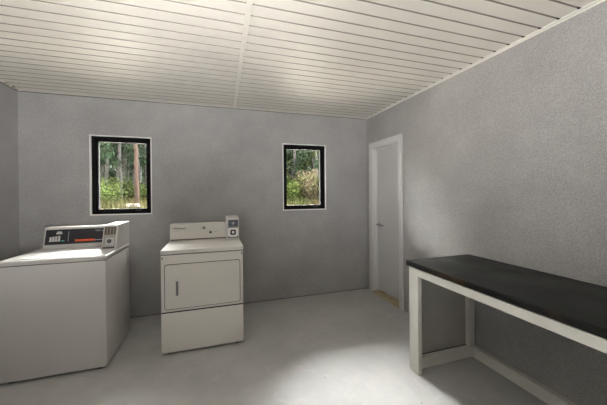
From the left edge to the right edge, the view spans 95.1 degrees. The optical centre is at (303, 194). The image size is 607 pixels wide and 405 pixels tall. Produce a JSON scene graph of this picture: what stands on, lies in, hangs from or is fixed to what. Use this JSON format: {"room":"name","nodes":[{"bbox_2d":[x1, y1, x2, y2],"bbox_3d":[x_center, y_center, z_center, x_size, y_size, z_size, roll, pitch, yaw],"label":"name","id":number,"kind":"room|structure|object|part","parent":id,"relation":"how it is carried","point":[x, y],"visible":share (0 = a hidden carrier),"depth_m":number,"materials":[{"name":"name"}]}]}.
{"room":"laundry","nodes":[
{"label":"laundry","id":0,"kind":"room"},
{"bbox_2d":[0,82,18,260],"bbox_3d":[-2.162,0.122,0.263,0.100,2.578,5.398,-1,0,-17],"label":"wall","id":1,"kind":"structure","parent":0,"point":[9,172],"depth_m":2.72,"materials":[{"name":"grey paint"}]},
{"bbox_2d":[18,91,367,316],"bbox_3d":[-1.013,0.103,3.506,4.237,2.578,0.100,-1,0,-17],"label":"wall","id":2,"kind":"structure","parent":0,"point":[210,164],"depth_m":3.43,"materials":[{"name":"grey paint"}]},
{"bbox_2d":[89,134,151,215],"bbox_3d":[-2.068,-0.213,3.190,0.609,0.888,0.138,-1,0,-17],"label":"window","id":3,"kind":"structure","parent":2,"relation":"in","point":[94,140],"depth_m":3.12,"materials":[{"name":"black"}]},
{"bbox_2d":[1,82,364,118],"bbox_3d":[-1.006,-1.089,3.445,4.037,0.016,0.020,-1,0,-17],"label":"trim","id":4,"kind":"structure","parent":2,"relation":"attached to","point":[20,90],"depth_m":3.29,"materials":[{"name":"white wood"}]},
{"bbox_2d":[130,288,365,317],"bbox_3d":[-0.986,1.389,3.458,4.037,0.006,0.006,-1,0,-17],"label":"baseboard","id":5,"kind":"structure","parent":2,"relation":"attached to","point":[361,288],"depth_m":3.69,"materials":[{"name":"grey"}]},
{"bbox_2d":[282,143,325,210],"bbox_3d":[0.000,-0.233,3.840,0.618,0.894,0.138,-1,0,-17],"label":"window","id":6,"kind":"structure","parent":2,"relation":"in","point":[321,148],"depth_m":3.83,"materials":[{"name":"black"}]},
{"bbox_2d":[0,288,547,404],"bbox_3d":[-0.192,1.452,0.934,4.237,0.120,5.498,-1,0,-17],"label":"floor","id":7,"kind":"structure","parent":0,"point":[352,347],"depth_m":2.19,"materials":[{"name":"paint"}]},
{"bbox_2d":[0,221,129,383],"bbox_3d":[-2.000,0.839,2.419,0.688,1.130,0.642,-1,0,-17],"label":"washing machine","id":8,"kind":"object","parent":7,"relation":"on","point":[65,303],"visible":1,"depth_m":2.15,"materials":[{"name":"white metal"}]},
{"bbox_3d":[-2.035,0.491,2.356,0.438,0.006,0.454,-1,0,-17],"label":"lid","id":9,"kind":"part","parent":8,"relation":"part of","materials":[{"name":"white metal"}]},
{"bbox_3d":[-2.002,0.510,2.418,0.688,0.036,0.642,-1,0,-17],"label":"panel","id":10,"kind":"part","parent":8,"relation":"part of","materials":[{"name":"white metal"}]},
{"bbox_3d":[-2.107,0.393,2.614,0.523,0.134,0.036,-1,0,-17],"label":"control panel","id":11,"kind":"part","parent":8,"relation":"part of","materials":[{"name":"black"}]},
{"bbox_3d":[-1.716,0.382,2.459,0.093,0.186,0.072,-1,0,-17],"label":"plate","id":12,"kind":"part","parent":8,"relation":"part of","materials":[{"name":"silver metal"}]},
{"bbox_2d":[160,215,243,353],"bbox_3d":[-0.990,0.819,2.793,0.699,1.150,0.676,-1,0,-17],"label":"dryer","id":13,"kind":"object","parent":7,"relation":"on","point":[202,262],"visible":1,"depth_m":2.50,"materials":[{"name":"white metal"}]},
{"bbox_3d":[-1.096,0.818,2.410,0.052,0.168,0.006,-1,0,-17],"label":"door handle","id":14,"kind":"part","parent":13,"relation":"part of","materials":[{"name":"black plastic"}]},
{"bbox_3d":[-0.993,0.499,2.795,0.698,0.038,0.672,-1,0,-17],"label":"panel","id":15,"kind":"part","parent":13,"relation":"part of","materials":[{"name":"white metal"}]},
{"bbox_3d":[-0.889,1.195,2.485,0.690,0.339,0.014,-1,0,-17],"label":"panel","id":16,"kind":"part","parent":13,"relation":"part of","materials":[{"name":"white metal"}]},
{"bbox_3d":[-0.891,0.800,2.480,0.629,0.382,0.009,-1,0,-17],"label":"door","id":17,"kind":"part","parent":13,"relation":"part of","materials":[{"name":"white metal"}]},
{"bbox_3d":[-0.748,0.404,2.945,0.104,0.096,0.007,-1,0,-17],"label":"lock plate","id":18,"kind":"part","parent":13,"relation":"part of","materials":[{"name":"white metal"}]},
{"bbox_3d":[-0.747,0.306,2.946,0.100,0.072,0.005,-1,0,-17],"label":"coin plate","id":19,"kind":"part","parent":13,"relation":"part of","materials":[{"name":"grey"}]},
{"bbox_2d":[406,254,606,404],"bbox_3d":[1.526,0.952,1.102,0.649,0.851,2.587,-1,0,-17],"label":"table","id":20,"kind":"object","parent":7,"relation":"on","point":[443,291],"visible":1,"depth_m":1.87,"materials":[{"name":"black laminate"}]},
{"bbox_3d":[0.874,0.974,2.167,0.036,0.811,0.100,-1,0,-17],"label":"leg","id":21,"kind":"part","parent":20,"relation":"part of","materials":[{"name":"white wood"}]},
{"bbox_3d":[1.161,0.964,2.320,0.603,0.786,0.020,-1,0,-17],"label":"panel","id":22,"kind":"part","parent":20,"relation":"part of","materials":[{"name":"grey paint"}]},
{"bbox_3d":[1.156,1.335,2.283,0.564,0.085,0.042,-1,0,-17],"label":"rail","id":23,"kind":"part","parent":20,"relation":"part of","materials":[{"name":"white wood"}]},
{"bbox_3d":[1.422,0.952,2.371,0.063,0.665,0.038,-1,0,-17],"label":"leg","id":24,"kind":"part","parent":20,"relation":"part of","materials":[{"name":"white wood"}]},
{"bbox_2d":[406,254,606,338],"bbox_3d":[1.522,0.546,1.101,0.649,0.040,2.587,-1,0,-17],"label":"countertop","id":25,"kind":"structure","parent":20,"relation":"on","point":[582,305],"depth_m":1.57,"materials":[{"name":"black laminate"}]},
{"bbox_3d":[1.231,0.601,1.018,0.033,0.054,2.305,-1,0,-17],"label":"rail","id":26,"kind":"part","parent":20,"relation":"part of","materials":[{"name":"white wood"}]},
{"bbox_3d":[1.819,1.330,1.186,0.043,0.088,2.533,-1,0,-17],"label":"wall rail","id":27,"kind":"part","parent":20,"relation":"part of","materials":[{"name":"white wood"}]},
{"bbox_2d":[0,0,595,117],"bbox_3d":[-0.214,-1.106,0.927,4.037,0.040,5.298,-1,0,-17],"label":"ceiling","id":28,"kind":"structure","parent":0,"point":[345,58],"depth_m":2.03,"materials":[{"name":"white wood"}]},
{"bbox_2d":[233,0,252,107],"bbox_3d":[-0.124,-1.089,0.956,0.034,0.018,5.300,-1,0,-16],"label":"trim","id":29,"kind":"structure","parent":28,"relation":"attached to","point":[249,3],"depth_m":2.00,"materials":[{"name":"white wood"}]},
{"bbox_2d":[366,0,606,404],"bbox_3d":[1.784,0.085,1.503,0.100,2.578,5.398,-1,0,-17],"label":"wall","id":30,"kind":"structure","parent":0,"point":[505,157],"depth_m":1.98,"materials":[{"name":"grey paint"}]},
{"bbox_2d":[6,2,580,116],"bbox_3d":[-0.206,-1.090,0.903,3.979,0.010,5.134,-1,0,-17],"label":"trim","id":31,"kind":"structure","parent":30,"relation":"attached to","point":[245,2],"depth_m":2.15,"materials":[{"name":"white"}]},
{"bbox_2d":[369,133,403,310],"bbox_3d":[1.110,0.328,3.636,0.131,2.093,0.724,-1,0,-17],"label":"door","id":32,"kind":"structure","parent":30,"relation":"in","point":[385,155],"depth_m":3.68,"materials":[{"name":"grey paint"}]},
{"bbox_2d":[365,0,605,118],"bbox_3d":[1.697,-1.104,1.528,0.030,0.024,5.298,-1,0,-17],"label":"trim","id":33,"kind":"structure","parent":30,"relation":"attached to","point":[596,2],"depth_m":2.09,"materials":[{"name":"white wood"}]},
{"label":"outside","id":34,"kind":"structure","parent":0,"visible":0},
{"bbox_3d":[-7.194,0.263,22.896,90.000,2.729,72.000,-1,0,-17],"label":"ground","id":35,"kind":"structure","parent":34,"visible":0},
{"bbox_2d":[100,147,108,183],"bbox_3d":[-11.187,-3.890,15.751,2.347,9.175,2.192,-1,0,-27],"label":"pine tree","id":36,"kind":"object","parent":35,"relation":"on","point":[107,161],"visible":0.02,"depth_m":15.58,"materials":[{"name":"grey plant"}]},
{"bbox_2d":[100,144,113,180],"bbox_3d":[-12.686,-3.163,17.312,1.806,7.531,1.913,-1,0,-12],"label":"pine tree","id":37,"kind":"object","parent":35,"relation":"on","point":[102,162],"visible":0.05,"depth_m":17.31,"materials":[{"name":"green plant"}]},
{"bbox_2d":[100,142,115,158],"bbox_3d":[-9.681,-3.167,12.688,1.949,7.810,1.885,-1,0,-44],"label":"pine tree","id":38,"kind":"object","parent":35,"relation":"on","point":[108,153],"visible":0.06,"depth_m":13.14,"materials":[{"name":"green plant"}]},
{"bbox_2d":[100,185,117,207],"bbox_3d":[-8.994,0.104,12.505,1.189,1.367,1.137,0,0,7],"label":"leafy shrub","id":39,"kind":"object","parent":35,"relation":"on","point":[104,193],"visible":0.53,"depth_m":12.38,"materials":[{"name":"green plant"}]},
{"bbox_2d":[100,143,123,166],"bbox_3d":[-10.352,-4.968,13.710,2.879,11.460,2.644,0,0,9],"label":"pine tree","id":40,"kind":"object","parent":35,"relation":"on","point":[105,143],"visible":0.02,"depth_m":14.25,"materials":[{"name":"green plant"}]},
{"bbox_2d":[100,179,131,205],"bbox_3d":[-9.272,-0.053,13.094,1.443,1.515,1.838,0,0,34],"label":"leafy shrub","id":41,"kind":"object","parent":35,"relation":"on","point":[105,185],"visible":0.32,"depth_m":13.21,"materials":[{"name":"green plant"}]},
{"bbox_2d":[109,145,122,165],"bbox_3d":[-12.233,-3.361,18.354,1.876,7.789,1.953,0,0,18],"label":"pine tree","id":42,"kind":"object","parent":35,"relation":"on","point":[115,158],"visible":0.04,"depth_m":17.74,"materials":[{"name":"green plant"}]},
{"bbox_2d":[100,156,132,181],"bbox_3d":[-17.588,-3.126,26.312,4.247,6.818,3.419,-1,0,-22],"label":"broadleaf tree","id":43,"kind":"object","parent":35,"relation":"on","point":[113,173],"visible":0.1,"depth_m":26.48,"materials":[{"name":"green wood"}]},
{"bbox_2d":[100,174,133,198],"bbox_3d":[-10.766,-0.291,15.933,1.726,2.075,1.804,0,0,42],"label":"leafy shrub","id":44,"kind":"object","parent":35,"relation":"on","point":[110,178],"visible":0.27,"depth_m":15.73,"materials":[{"name":"green plant"}]},
{"bbox_2d":[111,157,122,183],"bbox_3d":[-13.262,-3.938,20.041,2.153,8.921,2.227,-1,0,-21],"label":"pine tree","id":45,"kind":"object","parent":35,"relation":"on","point":[113,157],"visible":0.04,"depth_m":19.99,"materials":[{"name":"grey plant"}]},
{"bbox_2d":[106,143,141,202],"bbox_3d":[-9.890,-3.613,15.223,1.930,8.542,2.127,-1,0,-32],"label":"pine tree","id":46,"kind":"object","parent":35,"relation":"on","point":[118,162],"visible":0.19,"depth_m":15.19,"materials":[{"name":"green plant"}]},
{"bbox_2d":[110,143,142,180],"bbox_3d":[-11.820,-4.886,18.280,2.476,10.957,2.728,0,0,24],"label":"pine tree","id":47,"kind":"object","parent":35,"relation":"on","point":[124,161],"visible":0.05,"depth_m":18.06,"materials":[{"name":"grey plant"}]},
{"bbox_2d":[112,144,140,160],"bbox_3d":[-11.944,-3.016,18.275,2.312,7.054,1.692,0,0,11],"label":"pine tree","id":48,"kind":"object","parent":35,"relation":"on","point":[116,153],"visible":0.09,"depth_m":18.06,"materials":[{"name":"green plant"}]},
{"bbox_2d":[115,143,144,197],"bbox_3d":[-11.138,-5.152,18.359,2.898,11.440,2.601,-1,0,-7],"label":"pine tree","id":49,"kind":"object","parent":35,"relation":"on","point":[131,167],"visible":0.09,"depth_m":18.39,"materials":[{"name":"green plant"}]},
{"bbox_2d":[116,179,146,200],"bbox_3d":[-10.072,-0.187,16.078,1.865,1.536,1.464,-1,0,-8],"label":"leafy shrub","id":50,"kind":"object","parent":35,"relation":"on","point":[132,193],"visible":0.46,"depth_m":16.04,"materials":[{"name":"green plant"}]},
{"bbox_2d":[121,145,141,180],"bbox_3d":[-11.661,-4.093,19.754,2.371,9.271,2.215,-1,0,-27],"label":"pine tree","id":51,"kind":"object","parent":35,"relation":"on","point":[140,150],"visible":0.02,"depth_m":19.64,"materials":[{"name":"grey plant"}]},
{"bbox_2d":[125,203,139,208],"bbox_3d":[-7.341,0.525,11.901,0.705,0.272,0.533,-1,0,-17],"label":"rock","id":52,"kind":"object","parent":35,"relation":"on","point":[138,206],"visible":0.34,"depth_m":11.75,"materials":[{"name":"grey stone"}]},
{"bbox_2d":[122,143,143,191],"bbox_3d":[-11.550,-4.201,19.275,2.357,9.468,2.139,0,0,15],"label":"pine tree","id":53,"kind":"object","parent":35,"relation":"on","point":[128,143],"visible":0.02,"depth_m":19.08,"materials":[{"name":"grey plant"}]},
{"bbox_2d":[134,144,139,203],"bbox_3d":[-7.959,-4.003,12.973,3.052,9.648,2.593,-1,0,-17],"label":"pine tree","id":54,"kind":"object","parent":35,"relation":"on","point":[136,173],"visible":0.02,"depth_m":12.83,"materials":[{"name":"brown plant"}]},
{"bbox_2d":[131,144,146,188],"bbox_3d":[-10.262,-4.407,18.416,2.239,9.910,2.467,-1,0,-32],"label":"pine tree","id":55,"kind":"object","parent":35,"relation":"on","point":[144,157],"visible":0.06,"depth_m":18.27,"materials":[{"name":"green plant"}]},
{"bbox_2d":[137,144,145,154],"bbox_3d":[-8.254,-3.155,15.677,1.859,7.675,2.530,-1,0,-35],"label":"pine tree","id":56,"kind":"object","parent":35,"relation":"on","point":[142,149],"visible":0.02,"depth_m":15.87,"materials":[{"name":"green plant"}]},
{"bbox_2d":[139,187,146,200],"bbox_3d":[-8.627,0.074,15.270,1.261,1.039,0.990,0,0,27],"label":"leafy shrub","id":57,"kind":"object","parent":35,"relation":"on","point":[142,191],"visible":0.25,"depth_m":15.13,"materials":[{"name":"green plant"}]},
{"bbox_2d":[100,195,319,208],"bbox_3d":[-5.853,0.135,18.313,31.851,1.150,13.661,-1,0,-17],"label":"grass","id":58,"kind":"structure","parent":35,"relation":"on","point":[143,203],"depth_m":12.45,"materials":[{"name":"green plant"}]},
{"bbox_2d":[287,181,294,199],"bbox_3d":[-1.228,-0.139,15.890,1.495,1.569,1.905,-1,0,-10],"label":"leafy shrub","id":59,"kind":"object","parent":35,"relation":"on","point":[291,188],"visible":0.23,"depth_m":15.46,"materials":[{"name":"green plant"}]},
{"bbox_2d":[286,149,297,176],"bbox_3d":[-1.341,-4.449,20.847,2.392,10.010,2.560,-1,0,-10],"label":"pine tree","id":60,"kind":"object","parent":35,"relation":"on","point":[290,153],"visible":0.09,"depth_m":20.30,"materials":[{"name":"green plant"}]},
{"bbox_2d":[287,163,300,174],"bbox_3d":[-1.479,-3.867,17.435,2.287,9.059,2.072,0,0,24],"label":"pine tree","id":61,"kind":"object","parent":35,"relation":"on","point":[293,167],"visible":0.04,"depth_m":17.69,"materials":[{"name":"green plant"}]},
{"bbox_2d":[288,179,305,202],"bbox_3d":[-0.410,-0.054,15.825,1.356,1.630,1.418,0,0,44],"label":"leafy shrub","id":62,"kind":"object","parent":35,"relation":"on","point":[297,194],"visible":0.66,"depth_m":15.50,"materials":[{"name":"green plant"}]},
{"bbox_2d":[286,149,307,180],"bbox_3d":[-1.101,-1.944,20.479,3.059,4.898,2.807,0,0,21],"label":"broadleaf tree","id":63,"kind":"object","parent":35,"relation":"on","point":[290,160],"visible":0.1,"depth_m":20.37,"materials":[{"name":"green plant"}]},
{"bbox_2d":[286,150,307,164],"bbox_3d":[-0.724,-3.721,19.634,2.038,8.528,2.181,-1,0,-25],"label":"pine tree","id":64,"kind":"object","parent":35,"relation":"on","point":[287,152],"visible":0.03,"depth_m":19.21,"materials":[{"name":"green plant"}]},
{"bbox_2d":[289,173,307,202],"bbox_3d":[-0.218,-0.210,16.020,1.683,2.024,1.760,-1,0,-28],"label":"leafy shrub","id":65,"kind":"object","parent":35,"relation":"on","point":[301,173],"visible":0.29,"depth_m":15.83,"materials":[{"name":"green plant"}]},
{"bbox_2d":[287,156,309,172],"bbox_3d":[-1.346,-4.684,17.528,2.725,10.757,2.445,0,0,33],"label":"pine tree","id":66,"kind":"object","parent":35,"relation":"on","point":[298,156],"visible":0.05,"depth_m":17.69,"materials":[{"name":"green plant"}]},
{"bbox_2d":[287,150,311,183],"bbox_3d":[-0.510,-4.244,18.174,2.468,9.743,2.215,0,0,29],"label":"pine tree","id":67,"kind":"object","parent":35,"relation":"on","point":[295,154],"visible":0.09,"depth_m":18.12,"materials":[{"name":"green plant"}]},
{"bbox_2d":[295,170,317,201],"bbox_3d":[0.187,-0.407,15.850,1.629,2.128,1.863,0,0,1],"label":"shrub","id":68,"kind":"object","parent":35,"relation":"on","point":[298,176],"visible":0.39,"depth_m":15.56,"materials":[{"name":"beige plant"}]},
{"bbox_2d":[296,151,318,180],"bbox_3d":[1.089,-2.381,19.267,2.801,5.709,3.436,-1,0,-26],"label":"broadleaf tree","id":69,"kind":"object","parent":35,"relation":"on","point":[313,153],"visible":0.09,"depth_m":19.31,"materials":[{"name":"green plant"}]},
{"bbox_2d":[297,167,318,200],"bbox_3d":[0.330,-0.415,15.391,1.703,2.192,1.715,0,0,31],"label":"shrub","id":70,"kind":"object","parent":35,"relation":"on","point":[313,175],"visible":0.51,"depth_m":15.18,"materials":[{"name":"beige plant"}]},
{"bbox_2d":[299,150,318,177],"bbox_3d":[0.678,-3.207,16.823,1.786,7.741,1.888,0,0,18],"label":"pine tree","id":71,"kind":"object","parent":35,"relation":"on","point":[301,151],"visible":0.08,"depth_m":16.83,"materials":[{"name":"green plant"}]},
{"bbox_2d":[302,174,318,201],"bbox_3d":[0.657,-0.234,15.279,1.391,1.791,1.401,-1,0,-4],"label":"shrub","id":72,"kind":"object","parent":35,"relation":"on","point":[317,186],"visible":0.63,"depth_m":15.03,"materials":[{"name":"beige plant"}]}
]}

